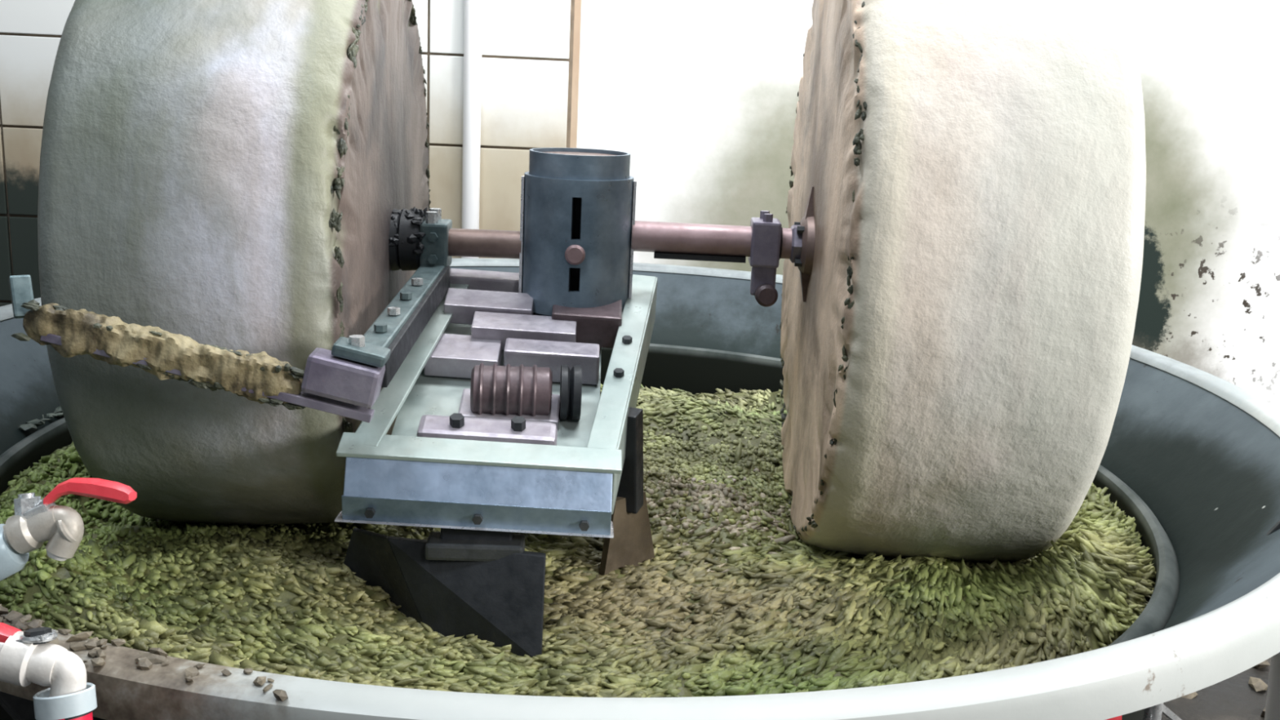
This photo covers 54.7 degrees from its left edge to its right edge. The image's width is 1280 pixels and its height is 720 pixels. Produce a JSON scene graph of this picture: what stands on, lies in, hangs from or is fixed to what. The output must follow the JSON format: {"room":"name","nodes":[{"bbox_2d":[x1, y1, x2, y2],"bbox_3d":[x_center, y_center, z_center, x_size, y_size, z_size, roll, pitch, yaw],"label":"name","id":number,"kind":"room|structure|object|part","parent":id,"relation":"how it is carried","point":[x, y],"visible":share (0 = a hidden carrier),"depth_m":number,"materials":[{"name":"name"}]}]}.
{"room":"olive oil mill","nodes":[
{"label":"olive oil mill","id":0,"kind":"room"},
{"bbox_2d":[576,0,1279,408],"bbox_3d":[-0.113,-1.466,3.563,10.800,3.920,0.120,2,13,-3],"label":"wall","id":1,"kind":"structure","parent":0,"point":[701,96],"depth_m":3.73,"materials":[{"name":"paint"}]},
{"bbox_2d":[0,0,581,306],"bbox_3d":[-2.838,-1.270,3.417,5.359,4.480,0.057,2,13,-3],"label":"tile wall","id":2,"kind":"structure","parent":1,"relation":"attached to","point":[531,48],"depth_m":3.59,"materials":[{"name":"tile"}]},
{"bbox_2d":[461,0,482,257],"bbox_3d":[-0.485,-0.757,3.582,0.062,2.500,0.063,2,13,-3],"label":"pipe","id":3,"kind":"object","parent":1,"relation":"attached to","point":[473,28],"visible":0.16,"depth_m":3.57,"materials":[{"name":"white plastic"}]},
{"bbox_2d":[1160,657,1271,719],"bbox_3d":[-0.100,1.135,1.289,10.800,0.072,7.200,2,13,-3],"label":"floor","id":4,"kind":"structure","parent":0,"point":[1233,698],"depth_m":2.85,"materials":[{"name":"concrete"}]},
{"bbox_2d":[0,524,29,581],"bbox_3d":[-0.829,0.581,1.351,0.342,0.909,0.082,-8,17,-38],"label":"supply pipe","id":5,"kind":"object","parent":4,"relation":"on","point":[11,562],"visible":0.68,"depth_m":1.33,"materials":[{"name":"white plastic"}]},
{"bbox_2d":[2,477,137,560],"bbox_3d":[-0.624,0.173,1.342,0.146,0.090,0.044,2,13,-3],"label":"valve","id":6,"kind":"object","parent":5,"relation":"attached to","point":[36,521],"visible":0.99,"depth_m":1.33,"materials":[{"name":"grey metal"}]},
{"bbox_3d":[-0.597,0.144,1.345,0.092,0.034,0.026,2,13,-1],"label":"lever","id":7,"kind":"part","parent":6,"relation":"part of","materials":[{"name":"red plastic"}]},
{"bbox_2d":[32,682,97,719],"bbox_3d":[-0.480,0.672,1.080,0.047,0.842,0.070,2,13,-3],"label":"coupling","id":8,"kind":"object","parent":4,"relation":"on","point":[80,705],"visible":0.91,"depth_m":0.98,"materials":[{"name":"plastic"}]},
{"bbox_2d":[0,622,86,697],"bbox_3d":[-0.520,0.250,1.000,0.149,0.083,0.042,4,14,5],"label":"valve","id":9,"kind":"object","parent":8,"relation":"on","point":[26,657],"visible":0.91,"depth_m":0.98,"materials":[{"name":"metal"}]},
{"bbox_3d":[-0.530,0.220,0.996,0.060,0.025,0.021,3,13,1],"label":"lever","id":10,"kind":"part","parent":9,"relation":"part of","materials":[{"name":"red plastic"}]},
{"bbox_2d":[19,631,57,643],"bbox_3d":[-0.484,0.223,0.996,0.028,0.010,0.028,2,14,-3],"label":"washer","id":11,"kind":"object","parent":9,"relation":"in","point":[24,637],"depth_m":0.99,"materials":[{"name":"silver metal"}]},
{"bbox_2d":[0,257,1279,719],"bbox_3d":[-0.123,0.415,2.349,2.498,0.830,2.498,-1,14,-15],"label":"pan","id":12,"kind":"object","parent":4,"relation":"on","point":[1191,454],"visible":0.3,"depth_m":1.77,"materials":[{"name":"metal"}]},
{"bbox_2d":[17,405,63,430],"bbox_3d":[-1.130,0.064,2.550,0.135,0.100,0.498,6,14,15],"label":"paste","id":13,"kind":"object","parent":12,"relation":"attached to","point":[33,424],"visible":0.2,"depth_m":2.33,"materials":[{"name":"green food"}]},
{"bbox_2d":[0,604,288,701],"bbox_3d":[-0.809,0.195,1.346,1.176,0.012,0.170,13,17,36],"label":"residue","id":14,"kind":"object","parent":12,"relation":"on","point":[157,655],"visible":0.87,"depth_m":1.12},
{"bbox_2d":[37,0,431,524],"bbox_3d":[-0.627,-0.218,2.179,0.443,1.013,1.011,2,13,-3],"label":"millstone","id":15,"kind":"object","parent":12,"relation":"on","point":[233,175],"visible":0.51,"depth_m":1.72,"materials":[{"name":"stone"}]},
{"bbox_2d":[518,147,636,316],"bbox_3d":[-0.120,-0.026,2.243,0.216,0.696,0.216,2,13,-3],"label":"column","id":16,"kind":"structure","parent":12,"relation":"on","point":[578,206],"depth_m":2.12,"materials":[{"name":"blue metal"}]},
{"bbox_2d":[334,268,657,657],"bbox_3d":[-0.208,0.132,2.004,0.498,0.457,0.726,2,13,-3],"label":"frame","id":17,"kind":"object","parent":16,"relation":"attached to","point":[503,427],"visible":0.95,"depth_m":1.80,"materials":[{"name":"metal"}]},
{"bbox_2d":[8,265,449,422],"bbox_3d":[-0.586,-0.078,1.919,0.523,0.178,0.602,2,13,-3],"label":"scraper","id":18,"kind":"object","parent":17,"relation":"attached to","point":[347,380],"visible":1,"depth_m":1.64,"materials":[{"name":"beige"}]},
{"bbox_3d":[-0.371,-0.076,1.937,0.043,0.071,0.507,3,13,1],"label":"knurled arm","id":19,"kind":"part","parent":18,"relation":"part of"},
{"bbox_3d":[-0.377,0.320,1.807,0.213,0.143,0.017,12,17,35],"label":"plough blade","id":20,"kind":"part","parent":17,"relation":"part of","materials":[{"name":"black metal"}]},
{"bbox_3d":[-0.358,-0.010,1.993,0.041,0.156,0.536,4,14,6],"label":"rail","id":21,"kind":"part","parent":17,"relation":"part of","materials":[{"name":"metal"}]},
{"bbox_2d":[388,206,520,271],"bbox_3d":[-0.326,-0.194,2.197,0.231,0.150,0.120,2,13,-3],"label":"axle","id":22,"kind":"object","parent":17,"relation":"attached to","point":[423,237],"visible":0.92,"depth_m":2.16,"materials":[{"name":"brown metal"}]},
{"bbox_3d":[-0.292,-0.007,2.051,0.121,0.060,0.089,2,14,-3],"label":"step plate","id":23,"kind":"part","parent":17,"relation":"part of","materials":[{"name":"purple metal"}]},
{"bbox_3d":[-0.241,0.337,1.763,0.257,0.144,0.070,8,14,20],"label":"plough blade","id":24,"kind":"part","parent":17,"relation":"part of","materials":[{"name":"black metal"}]},
{"bbox_3d":[-0.229,0.219,1.743,0.377,0.050,0.012,2,14,-3],"label":"plate","id":25,"kind":"part","parent":17,"relation":"part of","materials":[{"name":"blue metal"}]},
{"bbox_3d":[-0.238,0.311,1.783,0.107,0.180,0.059,2,14,-3],"label":"scraper post","id":26,"kind":"part","parent":17,"relation":"part of","materials":[{"name":"black metal"}]},
{"bbox_3d":[-0.226,0.172,1.743,0.374,0.070,0.033,2,14,-3],"label":"plate","id":27,"kind":"part","parent":17,"relation":"part of","materials":[{"name":"metal"}]},
{"bbox_3d":[-0.261,-0.090,2.148,0.150,0.056,0.072,2,14,-3],"label":"step plate","id":28,"kind":"part","parent":17,"relation":"part of","materials":[{"name":"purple metal"}]},
{"bbox_3d":[-0.222,0.046,2.024,0.318,0.146,0.463,2,14,-3],"label":"deck plate","id":29,"kind":"part","parent":17,"relation":"part of","materials":[{"name":"metal"}]},
{"bbox_3d":[-0.201,0.048,1.935,0.127,0.078,0.082,2,14,-3],"label":"motor","id":30,"kind":"part","parent":17,"relation":"part of","materials":[{"name":"brown metal"}]},
{"bbox_3d":[-0.196,-0.046,2.099,0.174,0.060,0.068,2,14,-3],"label":"step plate","id":31,"kind":"part","parent":17,"relation":"part of","materials":[{"name":"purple metal"}]},
{"bbox_3d":[-0.026,-0.002,2.027,0.043,0.183,0.583,4,14,5],"label":"rail","id":32,"kind":"part","parent":17,"relation":"part of","materials":[{"name":"metal"}]},
{"bbox_3d":[-0.016,0.292,2.006,0.016,0.162,0.136,15,18,41],"label":"plough blade","id":33,"kind":"part","parent":17,"relation":"part of","materials":[{"name":"brown metal"}]},
{"bbox_3d":[-0.017,0.159,1.958,0.036,0.172,0.060,7,14,19],"label":"plough post","id":34,"kind":"part","parent":17,"relation":"part of","materials":[{"name":"black metal"}]},
{"bbox_2d":[631,210,802,306],"bbox_3d":[0.138,-0.184,2.192,0.306,0.161,0.081,3,13,0],"label":"axle","id":35,"kind":"object","parent":16,"relation":"attached to","point":[765,242],"visible":0.95,"depth_m":2.17,"materials":[{"name":"brown metal"}]},
{"bbox_2d":[0,383,1156,697],"bbox_3d":[-0.114,0.248,2.309,2.006,0.240,2.002,2,13,-3],"label":"paste","id":36,"kind":"object","parent":12,"relation":"in","point":[731,600],"visible":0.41,"depth_m":1.80,"materials":[{"name":"green food"}]},
{"bbox_2d":[779,0,1146,561],"bbox_3d":[0.484,-0.194,2.183,0.422,1.078,1.079,3,13,1],"label":"millstone","id":37,"kind":"object","parent":12,"relation":"on","point":[966,195],"visible":0.99,"depth_m":1.70,"materials":[{"name":"stone"}]},
{"bbox_2d":[1106,715,1121,719],"bbox_3d":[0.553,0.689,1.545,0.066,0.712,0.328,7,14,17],"label":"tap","id":38,"kind":"object","parent":12,"relation":"attached to","point":[1119,717],"visible":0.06,"depth_m":1.33,"materials":[{"name":"red plastic"}]},
{"bbox_2d":[1142,702,1182,719],"bbox_3d":[0.619,0.704,1.534,0.113,0.717,0.032,-4,15,-26],"label":"support leg","id":39,"kind":"object","parent":12,"relation":"attached to","point":[1153,713],"visible":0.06,"depth_m":1.43,"materials":[{"name":"metal"}]},
{"bbox_2d":[1181,659,1270,716],"bbox_3d":[1.375,0.877,2.430,1.086,0.062,1.328,2,13,-3],"label":"debris","id":40,"kind":"object","parent":4,"relation":"on","point":[1257,684],"visible":0.19,"depth_m":2.92,"materials":[{"name":"beige stone"}]},
{"bbox_2d":[1264,652,1279,719],"bbox_3d":[1.347,0.718,2.423,0.257,0.340,0.257,2,13,-3],"label":"bucket","id":41,"kind":"object","parent":4,"relation":"on","point":[1272,708],"visible":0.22,"depth_m":2.41,"materials":[{"name":"grey metal"}]}
]}

